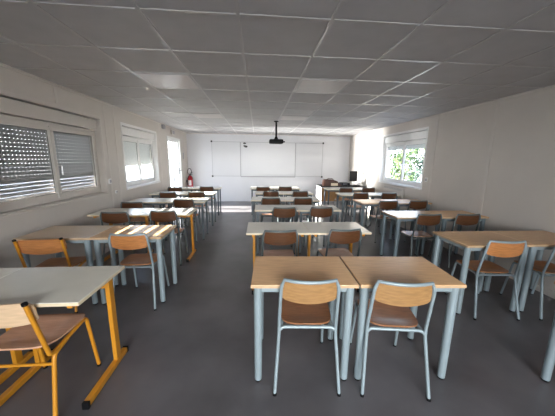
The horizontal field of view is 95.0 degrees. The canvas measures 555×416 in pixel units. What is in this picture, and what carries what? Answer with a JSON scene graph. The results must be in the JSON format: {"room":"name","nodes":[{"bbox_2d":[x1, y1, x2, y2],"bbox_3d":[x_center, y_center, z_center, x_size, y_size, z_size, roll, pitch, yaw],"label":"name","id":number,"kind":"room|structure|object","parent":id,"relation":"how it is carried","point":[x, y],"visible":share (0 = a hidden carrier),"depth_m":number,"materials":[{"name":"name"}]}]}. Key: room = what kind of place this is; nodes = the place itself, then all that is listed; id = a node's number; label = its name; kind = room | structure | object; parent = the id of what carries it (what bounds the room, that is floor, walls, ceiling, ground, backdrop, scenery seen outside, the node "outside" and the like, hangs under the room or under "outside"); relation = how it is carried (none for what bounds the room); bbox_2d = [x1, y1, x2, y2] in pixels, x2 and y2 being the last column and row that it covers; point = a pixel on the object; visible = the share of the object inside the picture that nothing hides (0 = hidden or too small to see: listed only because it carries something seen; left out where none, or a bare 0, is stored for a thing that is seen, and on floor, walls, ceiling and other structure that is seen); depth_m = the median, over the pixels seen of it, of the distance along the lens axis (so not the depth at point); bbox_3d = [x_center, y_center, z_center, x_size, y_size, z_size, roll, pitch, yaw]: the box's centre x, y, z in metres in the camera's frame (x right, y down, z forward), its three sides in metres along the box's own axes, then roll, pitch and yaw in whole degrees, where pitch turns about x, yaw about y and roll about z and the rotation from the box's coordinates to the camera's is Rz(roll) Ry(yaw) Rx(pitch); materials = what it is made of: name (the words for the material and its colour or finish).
{"room":"classroom","nodes":[
{"label":"classroom","id":0,"kind":"room"},
{"bbox_2d":[0,65,188,267],"bbox_3d":[-2.847,-0.319,3.238,0.170,2.432,12.700,0,11,-4],"label":"wall","id":1,"kind":"structure","parent":0,"point":[72,214],"depth_m":3.64,"materials":[{"name":"white paint"}]},
{"bbox_2d":[0,89,109,219],"bbox_3d":[-2.831,-0.669,3.239,0.197,1.250,1.900,0,11,-4],"label":"window","id":2,"kind":"structure","parent":1,"relation":"in","point":[57,127],"depth_m":3.15,"materials":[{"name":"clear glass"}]},
{"bbox_2d":[0,124,94,201],"bbox_3d":[-2.924,-0.601,3.245,0.013,0.938,1.806,0,11,-4],"label":"shutter","id":3,"kind":"object","parent":2,"relation":"attached to","point":[20,154],"depth_m":3.08,"materials":[{"name":"grey plastic"}]},
{"bbox_2d":[73,221,153,266],"bbox_3d":[-2.772,0.837,3.463,0.010,0.080,12.100,0,11,-4],"label":"baseboard","id":4,"kind":"structure","parent":1,"relation":"attached to","point":[106,248],"depth_m":3.92,"materials":[{"name":"grey plastic"}]},
{"bbox_2d":[53,85,183,224],"bbox_3d":[-2.787,-0.418,3.606,0.006,2.332,10.092,0,11,-4],"label":"trim","id":5,"kind":"structure","parent":1,"relation":"attached to","point":[54,86],"depth_m":4.42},
{"bbox_2d":[120,122,160,189],"bbox_3d":[-3.013,-1.112,5.570,0.194,1.250,1.680,0,11,-4],"label":"window","id":6,"kind":"structure","parent":1,"relation":"in","point":[138,150],"depth_m":5.58,"materials":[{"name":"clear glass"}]},
{"bbox_2d":[123,141,150,165],"bbox_3d":[-3.103,-1.217,5.543,0.009,0.585,1.586,0,11,-4],"label":"shutter","id":7,"kind":"object","parent":6,"relation":"attached to","point":[130,151],"depth_m":5.55,"materials":[{"name":"white plastic"}]},
{"bbox_2d":[166,136,182,207],"bbox_3d":[-3.170,-1.047,7.801,0.180,2.160,1.220,0,11,-4],"label":"door","id":8,"kind":"structure","parent":1,"relation":"in","point":[176,141],"depth_m":8.11,"materials":[{"name":"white glass"}]},
{"bbox_2d":[186,168,192,186],"bbox_3d":[-3.093,-1.044,8.970,0.235,0.721,0.168,0,11,-4],"label":"fire extinguisher","id":9,"kind":"object","parent":1,"relation":"attached to","point":[189,180],"visible":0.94,"depth_m":8.92,"materials":[{"name":"red metal"}]},
{"bbox_2d":[186,133,349,198],"bbox_3d":[-0.277,-1.465,9.475,5.930,2.432,0.150,0,11,-4],"label":"wall","id":10,"kind":"structure","parent":0,"point":[336,150],"depth_m":9.40,"materials":[{"name":"white paint"}]},
{"bbox_2d":[207,199,250,200],"bbox_3d":[-0.286,-0.295,9.615,5.910,0.080,0.010,0,11,-4],"label":"baseboard","id":11,"kind":"structure","parent":10,"relation":"attached to","point":[209,199],"depth_m":9.50,"materials":[{"name":"white plastic"}]},
{"bbox_2d":[211,140,323,177],"bbox_3d":[-0.338,-1.765,9.282,4.100,1.290,0.101,0,11,-4],"label":"whiteboard","id":12,"kind":"object","parent":10,"relation":"attached to","point":[259,159],"visible":1,"depth_m":9.30,"materials":[{"name":"ceramic"}]},
{"bbox_2d":[241,176,275,176],"bbox_3d":[-0.345,-1.151,9.385,2.000,0.030,0.074,0,11,-4],"label":"tray","id":13,"kind":"object","parent":12,"relation":"on","point":[241,176],"depth_m":9.32,"materials":[{"name":"white metal"}]},
{"bbox_2d":[0,201,554,415],"bbox_3d":[0.178,0.929,3.713,6.730,0.120,12.700,0,11,-4],"label":"floor","id":14,"kind":"structure","parent":0,"point":[192,355],"depth_m":2.08,"materials":[{"name":"plastic"}]},
{"bbox_2d":[0,268,33,384],"bbox_3d":[-2.179,0.844,1.661,0.700,0.750,0.538,0,11,-4],"label":"school desk","id":15,"kind":"object","parent":14,"relation":"on","point":[17,357],"visible":0.43,"depth_m":1.84,"materials":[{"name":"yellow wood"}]},
{"bbox_2d":[12,237,85,312],"bbox_3d":[-2.256,0.632,2.641,0.429,0.801,0.502,-1,11,-11],"label":"chair","id":16,"kind":"object","parent":14,"relation":"on","point":[47,246],"visible":0.65,"depth_m":2.40,"materials":[{"name":"brown wood"}]},
{"bbox_2d":[0,301,100,415],"bbox_3d":[-1.513,0.838,1.602,0.429,0.801,0.502,0,11,-4],"label":"chair","id":17,"kind":"object","parent":14,"relation":"on","point":[29,330],"visible":1,"depth_m":1.50,"materials":[{"name":"brown wood"}]},
{"bbox_2d":[0,266,128,409],"bbox_3d":[-1.478,0.842,1.716,0.700,0.750,0.538,0,11,-4],"label":"school desk","id":18,"kind":"object","parent":14,"relation":"on","point":[70,287],"visible":0.82,"depth_m":1.67,"materials":[{"name":"white laminate"}]},
{"bbox_2d":[13,225,118,304],"bbox_3d":[-2.261,0.622,2.830,0.700,0.750,0.502,0,11,-4],"label":"school desk","id":19,"kind":"object","parent":14,"relation":"on","point":[70,234],"visible":0.51,"depth_m":2.66,"materials":[{"name":"brown wood"}]},
{"bbox_2d":[87,208,153,261],"bbox_3d":[-2.347,0.414,3.925,0.700,0.750,0.538,0,11,-4],"label":"school desk","id":20,"kind":"object","parent":14,"relation":"on","point":[132,212],"visible":0.37,"depth_m":3.89,"materials":[{"name":"yellow metal"}]},
{"bbox_2d":[100,211,146,265],"bbox_3d":[-2.265,0.412,3.770,0.458,0.818,0.525,0,11,-4],"label":"chair","id":21,"kind":"object","parent":14,"relation":"on","point":[107,217],"visible":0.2,"depth_m":3.50,"materials":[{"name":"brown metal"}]},
{"bbox_2d":[89,225,176,304],"bbox_3d":[-1.560,0.621,2.885,0.700,0.750,0.502,0,11,-4],"label":"school desk","id":22,"kind":"object","parent":14,"relation":"on","point":[155,233],"visible":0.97,"depth_m":2.75,"materials":[{"name":"brown wood"}]},
{"bbox_2d":[120,202,154,224],"bbox_3d":[-2.484,0.256,4.580,0.458,0.818,0.525,0,11,-4],"label":"chair","id":23,"kind":"object","parent":14,"relation":"on","point":[123,204],"visible":0.55,"depth_m":4.32,"materials":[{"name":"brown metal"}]},
{"bbox_2d":[108,233,169,310],"bbox_3d":[-1.490,0.610,2.776,0.458,0.818,0.525,0,11,-4],"label":"chair","id":24,"kind":"object","parent":14,"relation":"on","point":[141,240],"visible":0.86,"depth_m":2.58,"materials":[{"name":"brown wood"}]},
{"bbox_2d":[127,198,173,240],"bbox_3d":[-2.445,0.212,4.984,0.700,0.750,0.502,0,11,-4],"label":"school desk","id":25,"kind":"object","parent":14,"relation":"on","point":[146,201],"visible":0.48,"depth_m":4.83,"materials":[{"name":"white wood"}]},
{"bbox_2d":[139,208,196,261],"bbox_3d":[-1.646,0.412,3.980,0.700,0.750,0.538,0,11,-4],"label":"school desk","id":26,"kind":"object","parent":14,"relation":"on","point":[181,212],"visible":0.61,"depth_m":4.01,"materials":[{"name":"yellow metal"}]},
{"bbox_2d":[149,191,187,225],"bbox_3d":[-2.538,0.013,6.031,0.700,0.750,0.502,0,11,-4],"label":"school desk","id":27,"kind":"object","parent":14,"relation":"on","point":[156,194],"visible":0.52,"depth_m":5.81,"materials":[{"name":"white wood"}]},
{"bbox_2d":[149,210,188,265],"bbox_3d":[-1.647,0.398,3.887,0.458,0.818,0.525,0,11,-4],"label":"chair","id":28,"kind":"object","parent":14,"relation":"on","point":[157,216],"visible":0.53,"depth_m":3.63,"materials":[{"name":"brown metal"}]},
{"bbox_2d":[159,192,184,227],"bbox_3d":[-2.435,0.012,5.875,0.458,0.818,0.525,0,11,-4],"label":"chair","id":29,"kind":"object","parent":14,"relation":"on","point":[161,194],"visible":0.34,"depth_m":5.60,"materials":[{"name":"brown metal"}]},
{"bbox_2d":[167,187,183,197],"bbox_3d":[-2.673,-0.178,6.862,0.458,0.818,0.525,0,11,-4],"label":"chair","id":30,"kind":"object","parent":14,"relation":"on","point":[170,189],"visible":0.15,"depth_m":6.58,"materials":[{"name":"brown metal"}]},
{"bbox_2d":[166,187,195,213],"bbox_3d":[-2.656,-0.201,7.155,0.700,0.750,0.502,0,11,-4],"label":"school desk","id":31,"kind":"object","parent":14,"relation":"on","point":[191,189],"visible":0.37,"depth_m":6.89,"materials":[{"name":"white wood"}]},
{"bbox_2d":[165,198,208,239],"bbox_3d":[-1.744,0.211,5.038,0.700,0.750,0.502,0,11,-4],"label":"school desk","id":32,"kind":"object","parent":14,"relation":"on","point":[197,201],"visible":0.63,"depth_m":4.90,"materials":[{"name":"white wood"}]},
{"bbox_2d":[173,199,201,241],"bbox_3d":[-1.751,0.195,4.953,0.458,0.818,0.525,0,11,-4],"label":"chair","id":33,"kind":"object","parent":14,"relation":"on","point":[180,203],"visible":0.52,"depth_m":4.69,"materials":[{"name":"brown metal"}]},
{"bbox_2d":[187,192,209,226],"bbox_3d":[-1.849,-0.006,6.010,0.458,0.818,0.525,0,11,-4],"label":"chair","id":34,"kind":"object","parent":14,"relation":"on","point":[190,194],"visible":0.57,"depth_m":5.75,"materials":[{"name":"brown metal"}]},
{"bbox_2d":[182,192,216,225],"bbox_3d":[-1.837,0.012,6.086,0.700,0.750,0.502,0,11,-4],"label":"school desk","id":35,"kind":"object","parent":14,"relation":"on","point":[207,194],"visible":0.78,"depth_m":5.91,"materials":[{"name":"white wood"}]},
{"bbox_2d":[193,187,221,214],"bbox_3d":[-1.955,-0.202,7.210,0.700,0.750,0.502,0,11,-4],"label":"school desk","id":36,"kind":"object","parent":14,"relation":"on","point":[217,189],"visible":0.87,"depth_m":7.02,"materials":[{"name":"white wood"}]},
{"bbox_2d":[199,186,217,215],"bbox_3d":[-1.932,-0.219,7.127,0.458,0.818,0.525,0,11,-4],"label":"chair","id":37,"kind":"object","parent":14,"relation":"on","point":[201,189],"visible":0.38,"depth_m":6.86,"materials":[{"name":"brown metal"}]},
{"bbox_2d":[250,187,275,214],"bbox_3d":[-0.426,-0.213,7.369,0.700,0.750,0.502,0,11,-4],"label":"school desk","id":38,"kind":"object","parent":14,"relation":"on","point":[251,188],"visible":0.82,"depth_m":7.12,"materials":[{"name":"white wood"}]},
{"bbox_2d":[255,187,270,215],"bbox_3d":[-0.415,-0.218,7.226,0.458,0.818,0.525,0,11,-4],"label":"chair","id":39,"kind":"object","parent":14,"relation":"on","point":[257,188],"visible":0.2,"depth_m":6.94,"materials":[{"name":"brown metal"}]},
{"bbox_2d":[251,197,285,221],"bbox_3d":[-0.190,0.169,5.364,0.700,0.750,0.502,0,11,-3],"label":"school desk","id":40,"kind":"object","parent":14,"relation":"on","point":[254,200],"visible":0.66,"depth_m":5.17,"materials":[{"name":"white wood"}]},
{"bbox_2d":[255,191,283,221],"bbox_3d":[-0.206,-0.020,6.361,0.700,0.750,0.502,0,11,-4],"label":"school desk","id":41,"kind":"object","parent":14,"relation":"on","point":[257,193],"visible":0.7,"depth_m":6.11,"materials":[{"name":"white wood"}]},
{"bbox_2d":[259,198,280,238],"bbox_3d":[-0.148,0.162,5.236,0.458,0.818,0.525,0,11,-4],"label":"chair","id":42,"kind":"object","parent":14,"relation":"on","point":[265,201],"visible":0.48,"depth_m":4.96,"materials":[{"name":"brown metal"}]},
{"bbox_2d":[262,191,279,221],"bbox_3d":[-0.176,-0.038,6.288,0.458,0.818,0.525,0,11,-4],"label":"chair","id":43,"kind":"object","parent":14,"relation":"on","point":[265,193],"visible":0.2,"depth_m":6.01,"materials":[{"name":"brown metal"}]},
{"bbox_2d":[255,205,298,253],"bbox_3d":[-0.032,0.357,4.379,0.700,0.750,0.502,0,11,-4],"label":"school desk","id":44,"kind":"object","parent":14,"relation":"on","point":[260,209],"visible":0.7,"depth_m":4.20,"materials":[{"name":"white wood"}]},
{"bbox_2d":[246,222,309,294],"bbox_3d":[-0.014,0.594,3.127,0.700,0.750,0.538,0,11,-4],"label":"school desk","id":45,"kind":"object","parent":14,"relation":"on","point":[254,228],"visible":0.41,"depth_m":3.04,"materials":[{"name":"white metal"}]},
{"bbox_2d":[261,230,297,255],"bbox_3d":[0.011,0.594,2.962,0.458,0.818,0.525,0,11,-4],"label":"chair","id":46,"kind":"object","parent":14,"relation":"on","point":[279,238],"visible":0.53,"depth_m":2.70,"materials":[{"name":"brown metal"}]},
{"bbox_2d":[270,207,296,249],"bbox_3d":[0.089,0.349,4.259,0.458,0.818,0.525,0,11,-4],"label":"chair","id":47,"kind":"object","parent":14,"relation":"on","point":[279,212],"visible":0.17,"depth_m":3.99,"materials":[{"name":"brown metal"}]},
{"bbox_2d":[278,187,291,204],"bbox_3d":[0.198,-0.232,7.342,0.458,0.818,0.525,0,11,-4],"label":"chair","id":48,"kind":"object","parent":14,"relation":"on","point":[280,188],"visible":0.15,"depth_m":7.06,"materials":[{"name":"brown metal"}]},
{"bbox_2d":[275,187,300,211],"bbox_3d":[0.275,-0.214,7.423,0.700,0.750,0.502,0,11,-4],"label":"school desk","id":49,"kind":"object","parent":14,"relation":"on","point":[276,188],"visible":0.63,"depth_m":7.17,"materials":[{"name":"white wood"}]},
{"bbox_2d":[283,191,313,221],"bbox_3d":[0.495,-0.021,6.416,0.700,0.750,0.502,0,11,-4],"label":"school desk","id":50,"kind":"object","parent":14,"relation":"on","point":[286,193],"visible":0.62,"depth_m":6.17,"materials":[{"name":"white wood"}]},
{"bbox_2d":[289,191,308,220],"bbox_3d":[0.527,-0.039,6.343,0.458,0.818,0.525,0,11,-4],"label":"chair","id":51,"kind":"object","parent":14,"relation":"on","point":[295,193],"visible":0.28,"depth_m":6.06,"materials":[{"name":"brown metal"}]},
{"bbox_2d":[290,198,313,237],"bbox_3d":[0.485,0.160,5.285,0.458,0.818,0.525,0,11,-4],"label":"chair","id":52,"kind":"object","parent":14,"relation":"on","point":[297,201],"visible":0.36,"depth_m":5.01,"materials":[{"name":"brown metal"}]},
{"bbox_2d":[285,197,320,235],"bbox_3d":[0.513,0.172,5.395,0.700,0.750,0.502,0,11,-2],"label":"school desk","id":53,"kind":"object","parent":14,"relation":"on","point":[288,199],"visible":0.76,"depth_m":5.23,"materials":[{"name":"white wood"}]},
{"bbox_2d":[251,256,358,381],"bbox_3d":[0.167,0.819,1.952,0.700,0.750,0.502,0,11,-2],"label":"school desk","id":54,"kind":"object","parent":14,"relation":"on","point":[269,272],"visible":0.98,"depth_m":1.78,"materials":[{"name":"brown wood"}]},
{"bbox_2d":[273,278,340,396],"bbox_3d":[0.199,0.803,1.867,0.458,0.818,0.525,1,11,-1],"label":"chair","id":55,"kind":"object","parent":14,"relation":"on","point":[304,304],"visible":1,"depth_m":1.70,"materials":[{"name":"blue metal"}]},
{"bbox_2d":[303,207,332,247],"bbox_3d":[0.682,0.346,4.315,0.458,0.818,0.525,0,11,-4],"label":"chair","id":56,"kind":"object","parent":14,"relation":"on","point":[321,212],"visible":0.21,"depth_m":4.04,"materials":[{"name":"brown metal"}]},
{"bbox_2d":[295,205,341,253],"bbox_3d":[0.669,0.358,4.424,0.700,0.750,0.502,0,11,-4],"label":"school desk","id":57,"kind":"object","parent":14,"relation":"on","point":[303,209],"visible":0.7,"depth_m":4.24,"materials":[{"name":"brown wood"}]},
{"bbox_2d":[323,187,349,214],"bbox_3d":[1.726,-0.197,7.428,0.700,0.750,0.502,0,11,-4],"label":"school desk","id":58,"kind":"object","parent":14,"relation":"on","point":[328,189],"visible":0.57,"depth_m":7.28,"materials":[{"name":"brown wood"}]},
{"bbox_2d":[303,222,371,291],"bbox_3d":[0.688,0.595,3.172,0.700,0.750,0.538,0,11,-4],"label":"school desk","id":59,"kind":"object","parent":14,"relation":"on","point":[314,228],"visible":0.48,"depth_m":3.10,"materials":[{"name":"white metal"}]},
{"bbox_2d":[317,228,361,295],"bbox_3d":[0.704,0.588,3.035,0.458,0.818,0.525,-1,11,-8],"label":"chair","id":60,"kind":"object","parent":14,"relation":"on","point":[336,236],"visible":0.64,"depth_m":2.78,"materials":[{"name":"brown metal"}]},
{"bbox_2d":[316,184,365,204],"bbox_3d":[2.036,-0.364,8.330,1.440,0.752,0.700,0,11,-4],"label":"desk","id":61,"kind":"object","parent":14,"relation":"on","point":[319,190],"visible":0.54,"depth_m":8.00,"materials":[{"name":"white wood"}]},
{"bbox_2d":[322,178,341,185],"bbox_3d":[1.735,-0.827,8.072,0.600,0.244,0.186,0,11,-4],"label":"leather bag","id":62,"kind":"object","parent":61,"relation":"on","point":[325,182],"visible":0.99,"depth_m":7.99,"materials":[{"name":"brown leather"}]},
{"bbox_2d":[339,182,349,185],"bbox_3d":[2.188,-0.786,8.311,0.260,0.085,0.323,0,11,-4],"label":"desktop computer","id":63,"kind":"object","parent":61,"relation":"on","point":[341,183],"visible":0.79,"depth_m":8.16,"materials":[{"name":"black plastic"}]},
{"bbox_2d":[349,171,357,184],"bbox_3d":[2.469,-0.971,8.299,0.280,0.460,0.140,-2,11,-14],"label":"computer monitor","id":64,"kind":"object","parent":61,"relation":"on","point":[352,174],"visible":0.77,"depth_m":8.27,"materials":[{"name":"black plastic"}]},
{"bbox_2d":[334,188,352,216],"bbox_3d":[1.868,-0.199,7.276,0.458,0.818,0.525,0,11,-4],"label":"chair","id":65,"kind":"object","parent":14,"relation":"on","point":[341,190],"visible":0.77,"depth_m":7.02,"materials":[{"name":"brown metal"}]},
{"bbox_2d":[335,192,370,225],"bbox_3d":[1.827,0.023,6.273,0.700,0.750,0.502,0,11,-4],"label":"school desk","id":66,"kind":"object","parent":14,"relation":"on","point":[343,195],"visible":0.46,"depth_m":6.07,"materials":[{"name":"brown wood"}]},
{"bbox_2d":[344,193,368,226],"bbox_3d":[1.919,0.008,6.186,0.458,0.818,0.525,0,11,-4],"label":"chair","id":67,"kind":"object","parent":14,"relation":"on","point":[355,195],"visible":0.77,"depth_m":5.96,"materials":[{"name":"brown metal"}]},
{"bbox_2d":[346,188,375,214],"bbox_3d":[2.427,-0.199,7.483,0.700,0.750,0.502,0,11,-4],"label":"school desk","id":68,"kind":"object","parent":14,"relation":"on","point":[354,189],"visible":0.34,"depth_m":7.27,"materials":[{"name":"brown wood"}]},
{"bbox_2d":[361,187,374,214],"bbox_3d":[2.532,-0.211,7.387,0.458,0.818,0.525,0,11,-4],"label":"chair","id":69,"kind":"object","parent":14,"relation":"on","point":[364,190],"visible":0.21,"depth_m":7.11,"materials":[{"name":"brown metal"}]},
{"bbox_2d":[352,199,394,240],"bbox_3d":[1.933,0.231,5.178,0.700,0.750,0.502,0,11,-4],"label":"school desk","id":70,"kind":"object","parent":14,"relation":"on","point":[363,202],"visible":0.59,"depth_m":5.04,"materials":[{"name":"brown wood"}]},
{"bbox_2d":[365,200,397,242],"bbox_3d":[2.072,0.222,5.065,0.458,0.818,0.525,0,11,-4],"label":"chair","id":71,"kind":"object","parent":14,"relation":"on","point":[382,204],"visible":0.77,"depth_m":4.81,"materials":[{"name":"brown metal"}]},
{"bbox_2d":[364,193,399,225],"bbox_3d":[2.528,0.021,6.328,0.700,0.750,0.502,0,11,-4],"label":"school desk","id":72,"kind":"object","parent":14,"relation":"on","point":[373,195],"visible":0.41,"depth_m":6.10,"materials":[{"name":"brown wood"}]},
{"bbox_2d":[371,193,396,226],"bbox_3d":[2.602,0.007,6.239,0.458,0.818,0.525,0,11,-4],"label":"chair","id":73,"kind":"object","parent":14,"relation":"on","point":[384,195],"visible":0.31,"depth_m":5.97,"materials":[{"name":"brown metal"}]},
{"bbox_2d":[350,280,435,401],"bbox_3d":[0.799,0.813,1.853,0.458,0.818,0.525,1,11,3],"label":"chair","id":74,"kind":"object","parent":14,"relation":"on","point":[389,304],"visible":0.94,"depth_m":1.68,"materials":[{"name":"blue metal"}]},
{"bbox_2d":[339,256,466,380],"bbox_3d":[0.879,0.824,1.972,0.700,0.750,0.502,0,11,-2],"label":"school desk","id":75,"kind":"object","parent":14,"relation":"on","point":[366,271],"visible":0.92,"depth_m":1.79,"materials":[{"name":"brown wood"}]},
{"bbox_2d":[385,199,431,239],"bbox_3d":[2.634,0.230,5.233,0.700,0.750,0.502,0,11,-4],"label":"school desk","id":76,"kind":"object","parent":14,"relation":"on","point":[401,202],"visible":0.38,"depth_m":5.23,"materials":[{"name":"brown wood"}]},
{"bbox_2d":[392,200,427,241],"bbox_3d":[2.674,0.217,5.131,0.458,0.818,0.525,0,11,-4],"label":"chair","id":77,"kind":"object","parent":14,"relation":"on","point":[412,204],"visible":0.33,"depth_m":4.86,"materials":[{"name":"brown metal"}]},
{"bbox_2d":[380,211,443,262],"bbox_3d":[2.047,0.458,3.985,0.700,0.750,0.502,0,11,-4],"label":"school desk","id":78,"kind":"object","parent":14,"relation":"on","point":[399,216],"visible":0.57,"depth_m":3.86,"materials":[{"name":"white wood"}]},
{"bbox_2d":[398,214,441,267],"bbox_3d":[2.140,0.446,3.887,0.458,0.818,0.525,0,11,-4],"label":"chair","id":79,"kind":"object","parent":14,"relation":"on","point":[422,219],"visible":0.9,"depth_m":3.66,"materials":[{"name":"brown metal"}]},
{"bbox_2d":[420,210,488,264],"bbox_3d":[2.748,0.457,4.039,0.700,0.750,0.502,0,11,-4],"label":"school desk","id":80,"kind":"object","parent":14,"relation":"on","point":[448,215],"visible":0.61,"depth_m":3.89,"materials":[{"name":"brown wood"}]},
{"bbox_2d":[428,214,480,268],"bbox_3d":[2.719,0.446,3.923,0.458,0.818,0.525,0,11,-4],"label":"chair","id":81,"kind":"object","parent":14,"relation":"on","point":[461,219],"visible":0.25,"depth_m":3.66,"materials":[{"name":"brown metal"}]},
{"bbox_2d":[432,231,534,314],"bbox_3d":[2.155,0.685,2.791,0.700,0.750,0.502,0,11,-4],"label":"school desk","id":82,"kind":"object","parent":14,"relation":"on","point":[469,241],"visible":0.68,"depth_m":2.64,"materials":[{"name":"brown wood"}]},
{"bbox_2d":[444,240,526,320],"bbox_3d":[2.189,0.670,2.703,0.458,0.818,0.525,1,11,0],"label":"chair","id":83,"kind":"object","parent":14,"relation":"on","point":[506,249],"visible":0.94,"depth_m":2.53,"materials":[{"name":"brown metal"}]},
{"bbox_2d":[483,230,554,311],"bbox_3d":[2.856,0.684,2.845,0.700,0.750,0.502,0,11,-4],"label":"school desk","id":84,"kind":"object","parent":14,"relation":"on","point":[543,240],"visible":0.62,"depth_m":2.68,"materials":[{"name":"brown wood"}]},
{"bbox_2d":[499,247,554,320],"bbox_3d":[2.846,0.677,2.710,0.458,0.818,0.525,1,11,-1],"label":"chair","id":85,"kind":"object","parent":14,"relation":"on","point":[543,267],"visible":0.86,"depth_m":2.62,"materials":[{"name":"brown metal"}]},
{"bbox_2d":[540,281,554,382],"bbox_3d":[2.255,0.913,1.591,0.700,0.750,0.502,0,11,-4],"label":"school desk","id":86,"kind":"object","parent":14,"relation":"on","point":[549,359],"visible":1,"depth_m":1.79,"materials":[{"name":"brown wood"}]},
{"bbox_2d":[0,0,554,135],"bbox_3d":[0.210,-1.593,3.236,6.730,0.150,12.700,0,11,-4],"label":"ceiling","id":87,"kind":"structure","parent":0,"point":[20,23],"depth_m":2.18,"materials":[{"name":"tile"}]},
{"bbox_2d":[134,73,200,89],"bbox_3d":[-1.260,-1.485,2.993,0.572,0.010,0.572,0,11,-4],"label":"recessed light","id":88,"kind":"object","parent":87,"relation":"in","point":[170,81],"visible":0.99,"depth_m":2.95,"materials":[{"name":"white plastic"}]},
{"bbox_2d":[191,113,223,118],"bbox_3d":[-1.445,-1.932,5.344,0.572,0.010,0.572,0,11,-4],"label":"recessed light","id":89,"kind":"object","parent":87,"relation":"in","point":[198,115],"visible":0.96,"depth_m":5.29,"materials":[{"name":"white plastic"}]},
{"bbox_2d":[194,114,221,117],"bbox_3d":[-1.445,-1.933,5.343,0.540,0.007,0.540,0,11,-4],"label":"diffuser","id":90,"kind":"object","parent":89,"relation":"attached to","point":[197,115],"depth_m":5.29,"materials":[{"name":"white plastic"}]},
{"bbox_2d":[269,121,284,143],"bbox_3d":[-0.011,-1.780,6.003,0.370,0.516,0.285,0,11,-4],"label":"projector","id":91,"kind":"object","parent":87,"relation":"hanging from","point":[275,140],"visible":0.99,"depth_m":5.92,"materials":[{"name":"black plastic"}]},
{"bbox_2d":[0,0,554,135],"bbox_3d":[0.209,-1.519,3.250,5.930,0.010,12.100,0,11,-4],"label":"ceiling grid","id":92,"kind":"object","parent":87,"relation":"attached to","point":[237,14],"depth_m":2.22,"materials":[{"name":"white metal"}]},
{"bbox_2d":[280,116,308,120],"bbox_3d":[0.350,-1.935,5.484,0.572,0.010,0.572,0,11,-4],"label":"recessed light","id":93,"kind":"object","parent":87,"relation":"in","point":[296,118],"visible":0.99,"depth_m":5.50,"materials":[{"name":"white plastic"}]},
{"bbox_2d":[295,79,351,93],"bbox_3d":[0.534,-1.488,3.133,0.572,0.010,0.572,0,11,-4],"label":"recessed light","id":94,"kind":"object","parent":87,"relation":"in","point":[305,85],"visible":0.9,"depth_m":3.10,"materials":[{"name":"white plastic"}]},
{"bbox_2d":[347,87,554,291],"bbox_3d":[3.235,-0.331,3.713,0.170,2.432,12.700,0,11,-4],"label":"wall","id":95,"kind":"structure","parent":0,"point":[519,195],"depth_m":3.74,"materials":[{"name":"white paint"}]},
{"bbox_2d":[0,63,554,136],"bbox_3d":[0.209,-1.510,3.252,5.930,0.020,12.100,0,11,-4],"label":"trim","id":96,"kind":"structure","parent":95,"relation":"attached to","point":[1,64],"depth_m":3.96,"materials":[{"name":"white metal"}]},
{"bbox_2d":[383,185,404,198],"bbox_3d":[2.909,-0.357,6.419,0.058,0.370,0.940,0,11,-4],"label":"heater","id":97,"kind":"object","parent":95,"relation":"attached to","point":[386,188],"visible":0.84,"depth_m":6.29,"materials":[{"name":"white metal"}]},
{"bbox_2d":[379,127,428,189],"bbox_3d":[3.025,-1.180,6.149,0.194,1.280,1.890,0,11,-4],"label":"window","id":98,"kind":"structure","parent":95,"relation":"in","point":[415,138],"depth_m":6.13,"materials":[{"name":"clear plastic"}]},
{"bbox_2d":[389,144,424,149],"bbox_3d":[3.121,-1.500,6.096,0.009,0.180,1.796,0,11,-4],"label":"shutter","id":99,"kind":"object","parent":98,"relation":"attached to","point":[420,145],"depth_m":6.02,"materials":[{"name":"white plastic"}]},
{"bbox_2d":[359,100,499,255],"bbox_3d":[3.044,-0.612,5.023,0.006,2.332,7.244,0,11,-4],"label":"trim","id":100,"kind":"structure","parent":95,"relation":"attached to","point":[498,101],"depth_m":3.90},
{"bbox_2d":[348,201,554,298],"bbox_3d":[3.130,0.824,3.925,0.010,0.080,12.100,0,11,-4],"label":"baseboard","id":101,"kind":"structure","parent":95,"relation":"attached to","point":[546,291],"depth_m":4.07,"materials":[{"name":"grey plastic"}]},
{"label":"outside","id":102,"kind":"structure","parent":0,"visible":0},
{"bbox_2d":[1,166,422,197],"bbox_3d":[-0.794,0.044,10.155,120.000,0.100,120.000,0,11,-4],"label":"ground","id":103,"kind":"structure","parent":102,"point":[131,171],"depth_m":32.19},
{"bbox_2d":[387,150,417,179],"bbox_3d":[8.295,-3.365,16.943,2.932,4.307,2.640,0,11,-4],"label":"tree","id":104,"kind":"object","parent":103,"relation":"on","point":[402,150],"visible":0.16,"depth_m":16.82,"materials":[{"name":"green plant"}]},
{"bbox_2d":[387,148,424,181],"bbox_3d":[6.541,-2.116,13.269,2.360,3.177,2.309,0,11,-4],"label":"tree","id":105,"kind":"object","parent":103,"relation":"on","point":[396,160],"visible":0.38,"depth_m":13.02,"materials":[{"name":"green plant"}]},
{"bbox_2d":[406,149,423,181],"bbox_3d":[8.362,-2.098,14.463,1.777,2.743,1.757,0,11,-4],"label":"tree","id":106,"kind":"object","parent":103,"relation":"on","point":[417,165],"visible":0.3,"depth_m":14.54,"materials":[{"name":"green plant"}]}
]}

